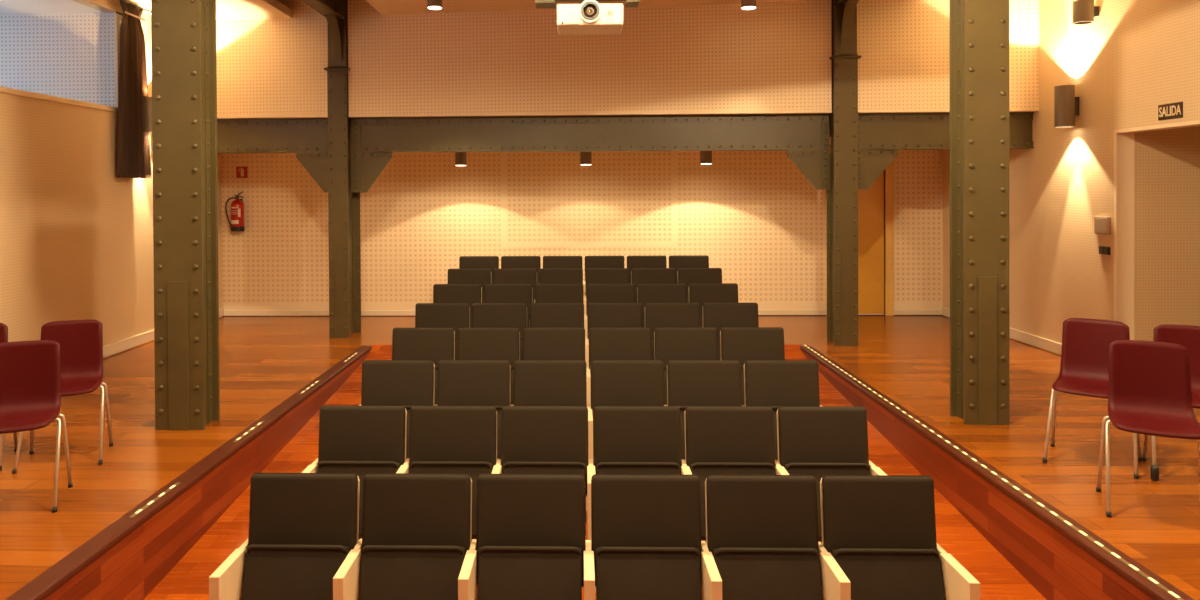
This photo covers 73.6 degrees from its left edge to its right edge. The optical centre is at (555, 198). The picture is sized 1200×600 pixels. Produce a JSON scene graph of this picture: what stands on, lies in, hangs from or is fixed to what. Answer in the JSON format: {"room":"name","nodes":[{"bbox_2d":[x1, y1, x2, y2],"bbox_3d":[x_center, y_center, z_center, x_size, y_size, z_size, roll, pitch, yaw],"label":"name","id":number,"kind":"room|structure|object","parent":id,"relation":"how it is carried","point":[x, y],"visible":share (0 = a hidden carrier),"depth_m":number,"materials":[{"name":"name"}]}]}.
{"room":"assembly chamber","nodes":[
{"label":"assembly chamber","id":0,"kind":"room"},
{"bbox_2d":[0,0,103,13],"bbox_3d":[-6.211,-2.146,5.204,1.920,0.130,8.100,0,1,2],"label":"ceiling","id":1,"kind":"structure","parent":0,"point":[6,6],"depth_m":8.84,"materials":[{"name":"white paint"}]},
{"bbox_2d":[0,9,121,106],"bbox_3d":[-6.033,-1.497,9.194,2.050,1.900,0.125,0,1,2],"label":"wall","id":2,"kind":"structure","parent":0,"point":[65,55],"depth_m":9.12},
{"bbox_2d":[0,0,222,357],"bbox_3d":[-5.192,-0.032,4.024,0.160,5.650,15.760,0,1,2],"label":"wall","id":3,"kind":"structure","parent":0,"point":[76,236],"depth_m":8.27,"materials":[{"name":"paint"}]},
{"bbox_2d":[0,12,118,111],"bbox_3d":[-5.141,-1.524,5.940,0.172,1.140,6.620,0,1,2],"label":"window","id":4,"kind":"structure","parent":3,"relation":"in","point":[7,90],"depth_m":8.59,"materials":[{"name":"white metal"}]},
{"bbox_2d":[143,97,151,132],"bbox_3d":[-4.852,-0.999,9.508,0.227,0.415,0.184,0,1,2],"label":"wall sconce","id":5,"kind":"object","parent":3,"relation":"attached to","point":[147,101],"visible":0.38,"depth_m":9.42,"materials":[{"name":"grey metal"}]},
{"bbox_2d":[103,307,223,356],"bbox_3d":[-5.095,1.719,3.947,0.020,0.120,15.580,0,1,2],"label":"baseboard","id":6,"kind":"structure","parent":3,"relation":"attached to","point":[122,345],"depth_m":9.26,"materials":[{"name":"beige paint"}]},
{"bbox_2d":[117,0,290,19],"bbox_3d":[-4.325,-2.254,3.141,1.645,0.100,14.082,0,1,2],"label":"ceiling","id":7,"kind":"structure","parent":0,"point":[225,9],"depth_m":9.56,"materials":[{"name":"paint"}]},
{"bbox_2d":[121,0,150,12],"bbox_3d":[-4.952,-2.212,6.229,0.024,0.023,7.020,0,1,2],"label":"rail","id":8,"kind":"object","parent":7,"relation":"attached to","point":[144,9],"visible":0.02,"depth_m":9.35,"materials":[{"name":"grey metal"}]},
{"bbox_2d":[116,0,151,177],"bbox_3d":[-4.865,-1.236,9.222,0.108,1.985,0.600,0,1,2],"label":"curtain","id":9,"kind":"object","parent":8,"relation":"hanging from","point":[133,144],"visible":1,"depth_m":9.11,"materials":[{"name":"brown fabric"}]},
{"bbox_2d":[222,113,942,302],"bbox_3d":[0.318,-0.479,11.672,10.440,4.950,0.160,0,1,2],"label":"wall","id":10,"kind":"structure","parent":0,"point":[757,218],"depth_m":11.60,"materials":[{"name":"paint"}]},
{"bbox_2d":[225,191,244,231],"bbox_3d":[-4.651,0.177,11.612,0.241,0.584,0.198,-1,1,-36],"label":"fire extinguisher","id":11,"kind":"object","parent":10,"relation":"attached to","point":[237,206],"visible":1,"depth_m":11.56,"materials":[{"name":"red"}]},
{"bbox_2d":[236,167,246,177],"bbox_3d":[-4.604,-0.391,11.721,0.164,0.168,0.010,0,1,2],"label":"sign","id":12,"kind":"object","parent":10,"relation":"attached to","point":[241,172],"visible":1,"depth_m":11.72,"materials":[{"name":"red"}]},
{"bbox_2d":[223,151,942,310],"bbox_3d":[0.321,0.432,11.598,10.440,2.370,0.004,0,1,2],"label":"trim","id":13,"kind":"structure","parent":10,"relation":"attached to","point":[504,243],"depth_m":11.60,"materials":[{"name":"beige paint"}]},
{"bbox_2d":[224,310,941,315],"bbox_3d":[0.328,1.649,11.602,10.440,0.075,0.016,0,1,2],"label":"baseboard","id":14,"kind":"structure","parent":10,"relation":"attached to","point":[312,312],"depth_m":11.67,"materials":[{"name":"beige paint"}]},
{"bbox_2d":[758,315,942,315],"bbox_3d":[0.328,1.691,11.606,10.440,0.012,0.010,0,1,2],"label":"trim","id":15,"kind":"structure","parent":10,"relation":"attached to","point":[758,315],"depth_m":11.51,"materials":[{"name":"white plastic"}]},
{"bbox_2d":[826,145,893,315],"bbox_3d":[4.358,0.420,11.524,0.945,2.510,0.130,0,1,2],"label":"door","id":16,"kind":"structure","parent":10,"relation":"in","point":[875,203],"depth_m":11.51,"materials":[{"name":"brown wood"}]},
{"bbox_2d":[366,0,808,14],"bbox_3d":[0.205,-2.276,2.898,5.095,0.100,13.845,0,1,2],"label":"ceiling","id":17,"kind":"structure","parent":0,"point":[384,7],"depth_m":9.38,"materials":[{"name":"paint"}]},
{"bbox_2d":[427,0,441,9],"bbox_3d":[-1.332,-2.183,8.791,0.164,0.173,0.164,0,1,2],"label":"ceiling spotlight","id":18,"kind":"object","parent":17,"relation":"attached to","point":[431,4],"visible":1,"depth_m":8.73,"materials":[{"name":"grey metal"}]},
{"bbox_2d":[535,0,638,8],"bbox_3d":[0.230,-1.825,5.980,0.770,0.858,0.200,0,1,2],"label":"mount","id":19,"kind":"object","parent":17,"relation":"attached to","point":[540,4],"visible":0.52,"depth_m":5.99,"materials":[{"name":"green paint"}]},
{"bbox_2d":[557,0,622,34],"bbox_3d":[0.247,-1.324,5.843,0.472,0.174,0.402,0,1,2],"label":"projector","id":20,"kind":"object","parent":19,"relation":"hanging from","point":[590,17],"visible":1,"depth_m":5.69,"materials":[{"name":"beige plastic"}]},
{"bbox_2d":[741,0,755,9],"bbox_3d":[2.138,-2.203,8.876,0.164,0.173,0.164,0,1,2],"label":"ceiling spotlight","id":21,"kind":"object","parent":17,"relation":"attached to","point":[745,4],"visible":1,"depth_m":8.82,"materials":[{"name":"grey metal"}]},
{"bbox_2d":[0,316,1199,599],"bbox_3d":[1.306,2.260,3.786,12.820,1.000,15.600,0,1,2],"label":"floor","id":22,"kind":"structure","parent":0,"point":[264,361],"depth_m":5.73,"materials":[{"name":"wood"}]},
{"bbox_2d":[0,323,17,470],"bbox_3d":[-3.957,1.321,5.364,0.517,0.907,0.498,-1,1,-21],"label":"chair","id":23,"kind":"object","parent":22,"relation":"on","point":[3,328],"visible":0.16,"depth_m":5.61,"materials":[{"name":"red plastic"}]},
{"bbox_2d":[0,340,72,512],"bbox_3d":[-3.161,1.323,4.673,0.517,0.907,0.498,-1,1,-20],"label":"chair","id":24,"kind":"object","parent":22,"relation":"on","point":[30,371],"visible":1,"depth_m":4.85,"materials":[{"name":"red plastic"}]},
{"bbox_2d":[12,319,112,473],"bbox_3d":[-3.357,1.317,5.477,0.517,0.907,0.498,0,1,-20],"label":"chair","id":25,"kind":"object","parent":22,"relation":"on","point":[80,341],"visible":0.65,"depth_m":5.66,"materials":[{"name":"red plastic"}]},
{"bbox_2d":[151,0,219,429],"bbox_3d":[-2.882,-0.563,6.218,0.377,4.650,0.301,0,1,2],"label":"steel column","id":26,"kind":"structure","parent":22,"relation":"on","point":[183,32],"depth_m":6.09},
{"bbox_2d":[5,346,371,599],"bbox_3d":[-2.404,1.807,2.748,0.123,0.048,13.330,0,1,2],"label":"trim","id":27,"kind":"structure","parent":22,"relation":"attached to","point":[57,575],"depth_m":4.66,"materials":[{"name":"brown wood"}]},
{"bbox_2d":[128,482,180,517],"bbox_3d":[-2.349,1.762,4.702,0.024,0.007,0.540,0,1,2],"label":"light strip","id":28,"kind":"object","parent":27,"relation":"on","point":[177,483],"visible":1,"depth_m":4.68,"materials":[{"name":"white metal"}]},
{"bbox_2d":[232,421,264,442],"bbox_3d":[-2.313,1.751,6.032,0.024,0.007,0.540,0,1,2],"label":"light strip","id":29,"kind":"object","parent":27,"relation":"on","point":[261,422],"visible":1,"depth_m":6.00,"materials":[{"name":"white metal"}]},
{"bbox_2d":[299,380,320,394],"bbox_3d":[-2.275,1.738,7.401,0.024,0.007,0.540,0,1,2],"label":"light strip","id":30,"kind":"object","parent":27,"relation":"on","point":[316,382],"visible":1,"depth_m":7.38,"materials":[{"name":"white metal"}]},
{"bbox_2d":[44,353,367,599],"bbox_3d":[-2.367,2.170,2.685,0.018,0.680,13.200,0,1,2],"label":"platform side","id":31,"kind":"structure","parent":22,"relation":"on","point":[131,569],"depth_m":4.89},
{"bbox_2d":[209,473,359,599],"bbox_3d":[-1.264,1.834,3.785,0.570,0.956,0.419,0,1,2],"label":"seat","id":32,"kind":"object","parent":22,"relation":"on","point":[303,527],"visible":0.88,"depth_m":3.89,"materials":[{"name":"grey fabric"}]},
{"bbox_2d":[324,0,360,337],"bbox_3d":[-2.696,-0.597,9.958,0.330,4.650,0.670,0,1,2],"label":"steel column","id":33,"kind":"structure","parent":22,"relation":"on","point":[343,204],"depth_m":9.93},
{"bbox_2d":[301,0,343,18],"bbox_3d":[-2.908,-2.501,2.979,0.200,0.698,13.840,0,1,2],"label":"girder","id":34,"kind":"object","parent":33,"relation":"on","point":[324,7],"visible":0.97,"depth_m":9.41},
{"bbox_2d":[351,114,828,191],"bbox_3d":[0.318,-0.566,9.808,5.846,0.936,0.246,0,1,6],"label":"cross beam","id":35,"kind":"structure","parent":33,"relation":"attached to","point":[804,137],"depth_m":9.74,"materials":[{"name":"metal"}]},
{"bbox_2d":[302,405,406,540],"bbox_3d":[-1.210,1.750,4.752,0.570,0.956,0.419,0,1,2],"label":"seat","id":36,"kind":"object","parent":22,"relation":"on","point":[361,441],"visible":0.43,"depth_m":4.87,"materials":[{"name":"grey fabric"}]},
{"bbox_2d":[359,360,434,458],"bbox_3d":[-1.184,1.665,5.720,0.570,0.955,0.419,0,1,2],"label":"seat","id":37,"kind":"object","parent":22,"relation":"on","point":[406,383],"visible":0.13,"depth_m":5.84,"materials":[{"name":"grey fabric"}]},
{"bbox_2d":[333,473,471,599],"bbox_3d":[-0.704,1.831,3.770,0.570,0.956,0.419,0,1,2],"label":"seat","id":38,"kind":"object","parent":22,"relation":"on","point":[414,544],"visible":0.86,"depth_m":3.88,"materials":[{"name":"black fabric"}]},
{"bbox_2d":[392,328,454,404],"bbox_3d":[-1.158,1.581,6.688,0.570,0.955,0.419,0,1,2],"label":"seat","id":39,"kind":"object","parent":22,"relation":"on","point":[434,344],"visible":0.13,"depth_m":6.81,"materials":[{"name":"grey fabric"}]},
{"bbox_2d":[415,303,469,359],"bbox_3d":[-1.131,1.497,7.656,0.570,0.955,0.419,0,1,2],"label":"seat","id":40,"kind":"object","parent":22,"relation":"on","point":[455,316],"visible":0.14,"depth_m":7.78,"materials":[{"name":"grey fabric"}]},
{"bbox_2d":[396,406,496,541],"bbox_3d":[-0.650,1.747,4.737,0.570,0.956,0.419,0,1,2],"label":"seat","id":41,"kind":"object","parent":22,"relation":"on","point":[443,439],"visible":0.43,"depth_m":4.86,"materials":[{"name":"black fabric"}]},
{"bbox_2d":[433,284,481,327],"bbox_3d":[-1.105,1.413,8.624,0.570,0.955,0.419,0,1,2],"label":"seat","id":42,"kind":"object","parent":22,"relation":"on","point":[470,294],"visible":0.2,"depth_m":8.75,"materials":[{"name":"grey fabric"}]},
{"bbox_2d":[447,269,490,302],"bbox_3d":[-1.079,1.298,9.592,0.570,0.894,0.419,0,1,2],"label":"seat","id":43,"kind":"object","parent":22,"relation":"on","point":[455,276],"visible":0.13,"depth_m":9.72,"materials":[{"name":"grey fabric"}]},
{"bbox_2d":[434,360,509,458],"bbox_3d":[-0.624,1.662,5.705,0.570,0.955,0.419,0,1,2],"label":"seat","id":44,"kind":"object","parent":22,"relation":"on","point":[460,382],"visible":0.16,"depth_m":5.83,"materials":[{"name":"black fabric"}]},
{"bbox_2d":[459,256,498,283],"bbox_3d":[-1.053,1.240,10.560,0.570,0.946,0.419,0,1,2],"label":"seat","id":45,"kind":"object","parent":22,"relation":"on","point":[465,262],"visible":0.14,"depth_m":10.69,"materials":[{"name":"grey fabric"}]},
{"bbox_2d":[457,328,519,404],"bbox_3d":[-0.598,1.578,6.673,0.570,0.955,0.419,0,1,2],"label":"seat","id":46,"kind":"object","parent":22,"relation":"on","point":[473,343],"visible":0.18,"depth_m":6.80,"materials":[{"name":"black fabric"}]},
{"bbox_2d":[472,303,526,359],"bbox_3d":[-0.572,1.494,7.641,0.570,0.955,0.419,0,1,2],"label":"seat","id":47,"kind":"object","parent":22,"relation":"on","point":[484,315],"visible":0.16,"depth_m":7.77,"materials":[{"name":"black fabric"}]},
{"bbox_2d":[484,284,532,326],"bbox_3d":[-0.545,1.410,8.608,0.570,0.955,0.419,0,1,2],"label":"seat","id":48,"kind":"object","parent":22,"relation":"on","point":[493,293],"visible":0.25,"depth_m":8.74,"materials":[{"name":"black fabric"}]},
{"bbox_2d":[493,268,536,302],"bbox_3d":[-0.519,1.295,9.576,0.570,0.894,0.419,0,1,2],"label":"seat","id":49,"kind":"object","parent":22,"relation":"on","point":[523,275],"visible":0.23,"depth_m":9.71,"materials":[{"name":"black fabric"}]},
{"bbox_2d":[501,256,540,283],"bbox_3d":[-0.493,1.238,10.544,0.570,0.946,0.419,0,1,2],"label":"seat","id":50,"kind":"object","parent":22,"relation":"on","point":[507,262],"visible":0.23,"depth_m":10.68,"materials":[{"name":"black fabric"}]},
{"bbox_2d":[458,474,584,599],"bbox_3d":[-0.144,1.828,3.754,0.570,0.956,0.419,0,1,2],"label":"seat","id":51,"kind":"object","parent":22,"relation":"on","point":[529,543],"visible":0.98,"depth_m":3.86,"materials":[{"name":"black fabric"}]},
{"bbox_2d":[491,406,588,535],"bbox_3d":[-0.090,1.744,4.721,0.570,0.956,0.419,0,1,2],"label":"seat","id":52,"kind":"object","parent":22,"relation":"on","point":[534,439],"visible":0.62,"depth_m":4.84,"materials":[{"name":"black fabric"}]},
{"bbox_2d":[510,360,586,406],"bbox_3d":[-0.064,1.659,5.689,0.570,0.955,0.419,0,1,2],"label":"seat","id":53,"kind":"object","parent":22,"relation":"on","point":[536,382],"visible":0.22,"depth_m":5.81,"materials":[{"name":"black fabric"}]},
{"bbox_2d":[523,327,584,360],"bbox_3d":[-0.038,1.575,6.657,0.570,0.955,0.419,0,1,2],"label":"seat","id":54,"kind":"object","parent":22,"relation":"on","point":[539,343],"visible":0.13,"depth_m":6.78,"materials":[{"name":"black fabric"}]},
{"bbox_2d":[530,303,583,327],"bbox_3d":[-0.012,1.491,7.625,0.570,0.955,0.419,0,1,2],"label":"seat","id":55,"kind":"object","parent":22,"relation":"on","point":[541,314],"visible":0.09,"depth_m":7.75,"materials":[{"name":"black fabric"}]},
{"bbox_2d":[535,284,583,303],"bbox_3d":[0.014,1.407,8.593,0.570,0.955,0.419,0,1,2],"label":"seat","id":56,"kind":"object","parent":22,"relation":"on","point":[544,293],"visible":0.14,"depth_m":8.72,"materials":[{"name":"black fabric"}]},
{"bbox_2d":[539,268,582,283],"bbox_3d":[0.040,1.292,9.561,0.570,0.894,0.419,0,1,2],"label":"seat","id":57,"kind":"object","parent":22,"relation":"on","point":[546,275],"visible":0.16,"depth_m":9.69,"materials":[{"name":"black leather"}]},
{"bbox_2d":[543,256,582,268],"bbox_3d":[0.067,1.235,10.529,0.570,0.946,0.419,0,1,2],"label":"seat","id":58,"kind":"object","parent":22,"relation":"on","point":[548,261],"visible":0.16,"depth_m":10.66,"materials":[{"name":"black leather"}]},
{"bbox_2d":[583,256,624,294],"bbox_3d":[0.626,1.232,10.514,0.570,0.946,0.419,0,1,2],"label":"seat","id":59,"kind":"object","parent":22,"relation":"on","point":[590,261],"visible":0.17,"depth_m":10.65,"materials":[{"name":"fabric"}]},
{"bbox_2d":[584,268,628,313],"bbox_3d":[0.600,1.289,9.545,0.570,0.894,0.419,0,1,2],"label":"seat","id":60,"kind":"object","parent":22,"relation":"on","point":[592,275],"visible":0.17,"depth_m":9.68,"materials":[{"name":"fabric"}]},
{"bbox_2d":[584,284,634,336],"bbox_3d":[0.574,1.404,8.578,0.570,0.955,0.419,0,1,2],"label":"seat","id":61,"kind":"object","parent":22,"relation":"on","point":[595,293],"visible":0.15,"depth_m":8.71,"materials":[{"name":"fabric"}]},
{"bbox_2d":[585,303,641,365],"bbox_3d":[0.548,1.488,7.610,0.570,0.955,0.419,0,1,2],"label":"seat","id":62,"kind":"object","parent":22,"relation":"on","point":[598,314],"visible":0.14,"depth_m":7.74,"materials":[{"name":"fabric"}]},
{"bbox_2d":[586,327,650,406],"bbox_3d":[0.522,1.572,6.642,0.570,0.955,0.419,0,1,2],"label":"seat","id":63,"kind":"object","parent":22,"relation":"on","point":[605,343],"visible":0.21,"depth_m":6.77,"materials":[{"name":"fabric"}]},
{"bbox_2d":[586,360,663,510],"bbox_3d":[0.496,1.657,5.674,0.570,0.955,0.419,0,1,2],"label":"seat","id":64,"kind":"object","parent":22,"relation":"on","point":[612,382],"visible":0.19,"depth_m":5.80,"materials":[{"name":"black leather"}]},
{"bbox_2d":[587,406,680,592],"bbox_3d":[0.469,1.741,4.706,0.570,0.956,0.419,0,1,2],"label":"seat","id":65,"kind":"object","parent":22,"relation":"on","point":[626,439],"visible":0.46,"depth_m":4.83,"materials":[{"name":"black leather"}]},
{"bbox_2d":[584,474,701,599],"bbox_3d":[0.415,1.825,3.739,0.570,0.956,0.419,0,1,2],"label":"seat","id":66,"kind":"object","parent":22,"relation":"on","point":[645,542],"visible":1,"depth_m":3.85,"materials":[{"name":"fabric"}]},
{"bbox_2d":[626,255,666,283],"bbox_3d":[1.186,1.229,10.498,0.570,0.946,0.419,0,1,2],"label":"seat","id":67,"kind":"object","parent":22,"relation":"on","point":[660,261],"visible":0.22,"depth_m":10.63,"materials":[{"name":"black leather"}]},
{"bbox_2d":[631,268,675,302],"bbox_3d":[1.160,1.286,9.530,0.570,0.894,0.419,0,1,2],"label":"seat","id":68,"kind":"object","parent":22,"relation":"on","point":[638,275],"visible":0.12,"depth_m":9.66,"materials":[{"name":"fabric"}]},
{"bbox_2d":[637,283,686,326],"bbox_3d":[1.134,1.401,8.562,0.570,0.955,0.419,0,1,2],"label":"seat","id":69,"kind":"object","parent":22,"relation":"on","point":[659,292],"visible":0.17,"depth_m":8.69,"materials":[{"name":"fabric"}]},
{"bbox_2d":[645,303,699,359],"bbox_3d":[1.108,1.485,7.594,0.570,0.955,0.419,0,1,2],"label":"seat","id":70,"kind":"object","parent":22,"relation":"on","point":[656,314],"visible":0.16,"depth_m":7.72,"materials":[{"name":"fabric"}]},
{"bbox_2d":[654,327,717,404],"bbox_3d":[1.081,1.569,6.627,0.570,0.955,0.419,0,1,2],"label":"seat","id":71,"kind":"object","parent":22,"relation":"on","point":[670,343],"visible":0.17,"depth_m":6.75,"materials":[{"name":"fabric"}]},
{"bbox_2d":[668,255,708,282],"bbox_3d":[1.765,1.226,10.482,0.608,0.946,0.419,0,1,2],"label":"seat","id":72,"kind":"object","parent":22,"relation":"on","point":[675,261],"visible":0.09,"depth_m":10.62,"materials":[{"name":"black leather"}]},
{"bbox_2d":[678,268,721,302],"bbox_3d":[1.739,1.283,9.514,0.608,0.894,0.419,0,1,2],"label":"seat","id":73,"kind":"object","parent":22,"relation":"on","point":[687,276],"visible":0.12,"depth_m":9.65,"materials":[{"name":"fabric"}]},
{"bbox_2d":[664,360,741,458],"bbox_3d":[1.055,1.654,5.659,0.570,0.955,0.419,0,1,2],"label":"seat","id":74,"kind":"object","parent":22,"relation":"on","point":[689,382],"visible":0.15,"depth_m":5.78,"materials":[{"name":"fabric"}]},
{"bbox_2d":[689,283,737,326],"bbox_3d":[1.713,1.398,8.546,0.608,0.955,0.419,0,1,2],"label":"seat","id":75,"kind":"object","parent":22,"relation":"on","point":[701,293],"visible":0.13,"depth_m":8.68,"materials":[{"name":"fabric"}]},
{"bbox_2d":[681,406,774,541],"bbox_3d":[1.029,1.738,4.691,0.570,0.956,0.419,0,1,2],"label":"seat","id":76,"kind":"object","parent":22,"relation":"on","point":[719,440],"visible":0.49,"depth_m":4.81,"materials":[{"name":"black leather"}]},
{"bbox_2d":[702,303,758,359],"bbox_3d":[1.687,1.482,7.579,0.608,0.955,0.419,0,1,2],"label":"seat","id":77,"kind":"object","parent":22,"relation":"on","point":[717,315],"visible":0.17,"depth_m":7.71,"materials":[{"name":"fabric"}]},
{"bbox_2d":[720,327,784,405],"bbox_3d":[1.661,1.566,6.611,0.608,0.955,0.419,0,1,2],"label":"seat","id":78,"kind":"object","parent":22,"relation":"on","point":[742,344],"visible":0.17,"depth_m":6.74,"materials":[{"name":"fabric"}]},
{"bbox_2d":[701,475,822,599],"bbox_3d":[0.975,1.822,3.723,0.570,0.956,0.419,0,1,2],"label":"seat","id":79,"kind":"object","parent":22,"relation":"on","point":[761,543],"visible":1,"depth_m":3.83,"materials":[{"name":"fabric"}]},
{"bbox_2d":[742,360,820,460],"bbox_3d":[1.634,1.651,5.643,0.608,0.955,0.419,0,1,2],"label":"seat","id":80,"kind":"object","parent":22,"relation":"on","point":[775,384],"visible":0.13,"depth_m":5.77,"materials":[{"name":"fabric"}]},
{"bbox_2d":[775,406,886,542],"bbox_3d":[1.608,1.735,4.675,0.608,0.956,0.419,0,1,2],"label":"seat","id":81,"kind":"object","parent":22,"relation":"on","point":[816,441],"visible":0.32,"depth_m":4.79,"materials":[{"name":"black leather"}]},
{"bbox_2d":[826,0,861,345],"bbox_3d":[3.350,-0.624,9.234,0.336,4.650,0.585,0,1,2],"label":"steel column","id":82,"kind":"structure","parent":22,"relation":"on","point":[842,194],"depth_m":9.25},
{"bbox_2d":[837,0,847,3],"bbox_3d":[3.156,-2.531,2.554,0.200,0.698,13.325,0,1,2],"label":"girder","id":83,"kind":"object","parent":82,"relation":"on","point":[840,1],"visible":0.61,"depth_m":9.15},
{"bbox_2d":[818,475,979,599],"bbox_3d":[1.554,1.819,3.708,0.608,0.956,0.419,0,1,2],"label":"seat","id":84,"kind":"object","parent":22,"relation":"on","point":[879,541],"visible":1,"depth_m":3.81,"materials":[{"name":"fabric"}]},
{"bbox_2d":[804,352,1152,599],"bbox_3d":[2.663,2.143,2.547,0.018,0.680,13.200,0,1,2],"label":"wall","id":85,"kind":"structure","parent":22,"relation":"on","point":[1055,566],"depth_m":4.82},
{"bbox_2d":[949,0,1009,424],"bbox_3d":[3.296,-0.598,6.234,0.337,4.650,0.279,0,1,2],"label":"steel column","id":86,"kind":"structure","parent":22,"relation":"on","point":[978,29],"depth_m":6.12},
{"bbox_2d":[800,345,1193,599],"bbox_3d":[2.701,1.780,2.608,0.123,0.048,13.330,0,1,2],"label":"trim","id":87,"kind":"structure","parent":22,"relation":"attached to","point":[1137,580],"depth_m":4.63,"materials":[{"name":"brown wood"}]},
{"bbox_2d":[804,345,1183,599],"bbox_3d":[2.790,1.724,5.921,0.024,0.007,6.760,0,1,2],"label":"light strip","id":88,"kind":"object","parent":87,"relation":"attached to","point":[1103,547],"visible":1,"depth_m":4.60,"materials":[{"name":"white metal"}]},
{"bbox_2d":[1042,318,1141,478],"bbox_3d":[3.560,1.281,5.308,0.517,0.907,0.498,0,1,38],"label":"chair","id":89,"kind":"object","parent":22,"relation":"on","point":[1084,365],"visible":0.72,"depth_m":5.46,"materials":[{"name":"red plastic"}]},
{"bbox_2d":[1096,340,1199,517],"bbox_3d":[3.361,1.289,4.487,0.517,0.907,0.498,0,1,28],"label":"chair","id":90,"kind":"object","parent":22,"relation":"on","point":[1149,382],"visible":1,"depth_m":4.63,"materials":[{"name":"red plastic"}]},
{"bbox_2d":[1142,324,1199,480],"bbox_3d":[4.015,1.281,5.019,0.525,0.907,0.504,0,1,29],"label":"chair","id":91,"kind":"object","parent":22,"relation":"on","point":[1187,336],"visible":0.44,"depth_m":5.20,"materials":[{"name":"red plastic"}]},
{"bbox_2d":[216,0,1038,118],"bbox_3d":[0.257,-1.955,9.725,10.494,1.962,0.199,0,1,6],"label":"wall","id":92,"kind":"structure","parent":0,"point":[768,56],"depth_m":9.59,"materials":[{"name":"paint"}]},
{"bbox_2d":[217,118,327,192],"bbox_3d":[-3.885,-0.555,10.279,2.142,0.954,0.243,0,1,6],"label":"cross beam","id":93,"kind":"structure","parent":92,"relation":"attached to","point":[307,138],"depth_m":10.18,"materials":[{"name":"metal"}]},
{"bbox_2d":[217,114,327,117],"bbox_3d":[-3.892,-1.042,10.094,2.124,0.049,0.004,0,1,6],"label":"trim","id":94,"kind":"structure","parent":92,"relation":"attached to","point":[318,115],"depth_m":10.06,"materials":[{"name":"beige paint"}]},
{"bbox_2d":[348,110,831,116],"bbox_3d":[0.313,-1.029,9.625,5.826,0.076,0.004,0,1,6],"label":"trim","id":95,"kind":"structure","parent":92,"relation":"attached to","point":[757,111],"depth_m":9.61,"materials":[{"name":"beige paint"}]},
{"bbox_2d":[858,112,1033,189],"bbox_3d":[4.485,-0.562,9.361,2.006,0.891,0.208,0,1,6],"label":"cross beam","id":96,"kind":"structure","parent":92,"relation":"attached to","point":[881,136],"depth_m":9.34,"materials":[{"name":"metal"}]},
{"bbox_2d":[858,108,1038,111],"bbox_3d":[4.478,-1.016,9.160,1.987,0.048,0.004,0,1,6],"label":"trim","id":97,"kind":"structure","parent":92,"relation":"attached to","point":[1010,109],"depth_m":9.19,"materials":[{"name":"beige paint"}]},
{"bbox_2d":[943,0,1199,354],"bbox_3d":[5.404,-0.087,3.732,0.160,5.650,15.760,0,1,2],"label":"wall","id":98,"kind":"structure","parent":0,"point":[1135,57],"depth_m":8.27,"materials":[{"name":"paint"}]},
{"bbox_2d":[942,307,1061,354],"bbox_3d":[5.322,1.668,3.660,0.020,0.118,15.580,0,1,2],"label":"baseboard","id":99,"kind":"structure","parent":98,"relation":"attached to","point":[1040,342],"depth_m":9.15,"materials":[{"name":"beige paint"}]},
{"bbox_2d":[1054,85,1078,127],"bbox_3d":[5.333,-0.966,8.359,0.227,0.428,0.184,0,1,2],"label":"wall sconce","id":100,"kind":"object","parent":98,"relation":"attached to","point":[1066,105],"visible":1,"depth_m":8.29,"materials":[{"name":"grey metal"}]},
{"bbox_2d":[1072,0,1098,24],"bbox_3d":[5.320,-1.879,8.041,0.227,0.220,0.184,0,1,2],"label":"wall sconce","id":101,"kind":"object","parent":98,"relation":"attached to","point":[1083,11],"visible":1,"depth_m":7.98,"materials":[{"name":"grey metal"}]},
{"bbox_2d":[1094,216,1110,234],"bbox_3d":[5.425,0.263,7.947,0.033,0.175,0.210,0,1,2],"label":"wall plate","id":102,"kind":"object","parent":98,"relation":"attached to","point":[1102,225],"visible":1,"depth_m":7.92,"materials":[{"name":"beige"}]},
{"bbox_2d":[1099,246,1109,254],"bbox_3d":[5.433,0.510,7.929,0.020,0.078,0.156,0,1,2],"label":"light switch","id":103,"kind":"object","parent":98,"relation":"attached to","point":[1102,249],"visible":1,"depth_m":7.91,"materials":[{"name":"black plastic"}]},
{"bbox_2d":[1114,120,1199,339],"bbox_3d":[5.486,0.525,6.624,0.170,2.375,2.335,0,1,2],"label":"door frame","id":104,"kind":"structure","parent":98,"relation":"attached to","point":[1123,138],"depth_m":7.75,"materials":[{"name":"beige paint"}]},
{"bbox_2d":[1158,102,1182,120],"bbox_3d":[5.407,-0.772,7.043,0.008,0.138,0.290,0,1,2],"label":"exit sign","id":105,"kind":"object","parent":98,"relation":"attached to","point":[1172,110],"visible":1,"depth_m":7.03,"materials":[{"name":"brown"}]},
{"bbox_2d":[1134,126,1199,340],"bbox_3d":[6.709,0.445,7.773,2.220,2.500,0.100,0,1,2],"label":"wall","id":106,"kind":"structure","parent":0,"point":[1166,162],"depth_m":7.74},
{"bbox_3d":[0.288,-0.769,10.623,10.440,0.050,1.934,0,1,2],"label":"ceiling","id":107,"kind":"structure","parent":0,"visible":0},
{"bbox_2d":[455,152,466,165],"bbox_3d":[-1.282,-0.593,10.784,0.156,0.288,0.156,0,1,2],"label":"ceiling spotlight","id":108,"kind":"object","parent":107,"relation":"attached to","point":[460,157],"visible":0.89,"depth_m":10.72,"materials":[{"name":"grey metal"}]},
{"bbox_2d":[580,152,591,164],"bbox_3d":[0.401,-0.602,10.738,0.156,0.288,0.156,0,1,2],"label":"ceiling spotlight","id":109,"kind":"object","parent":107,"relation":"attached to","point":[585,157],"visible":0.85,"depth_m":10.68,"materials":[{"name":"grey metal"}]},
{"bbox_2d":[700,151,711,163],"bbox_3d":[2.006,-0.610,10.694,0.156,0.288,0.156,0,1,2],"label":"ceiling spotlight","id":110,"kind":"object","parent":107,"relation":"attached to","point":[705,156],"visible":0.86,"depth_m":10.63,"materials":[{"name":"grey metal"}]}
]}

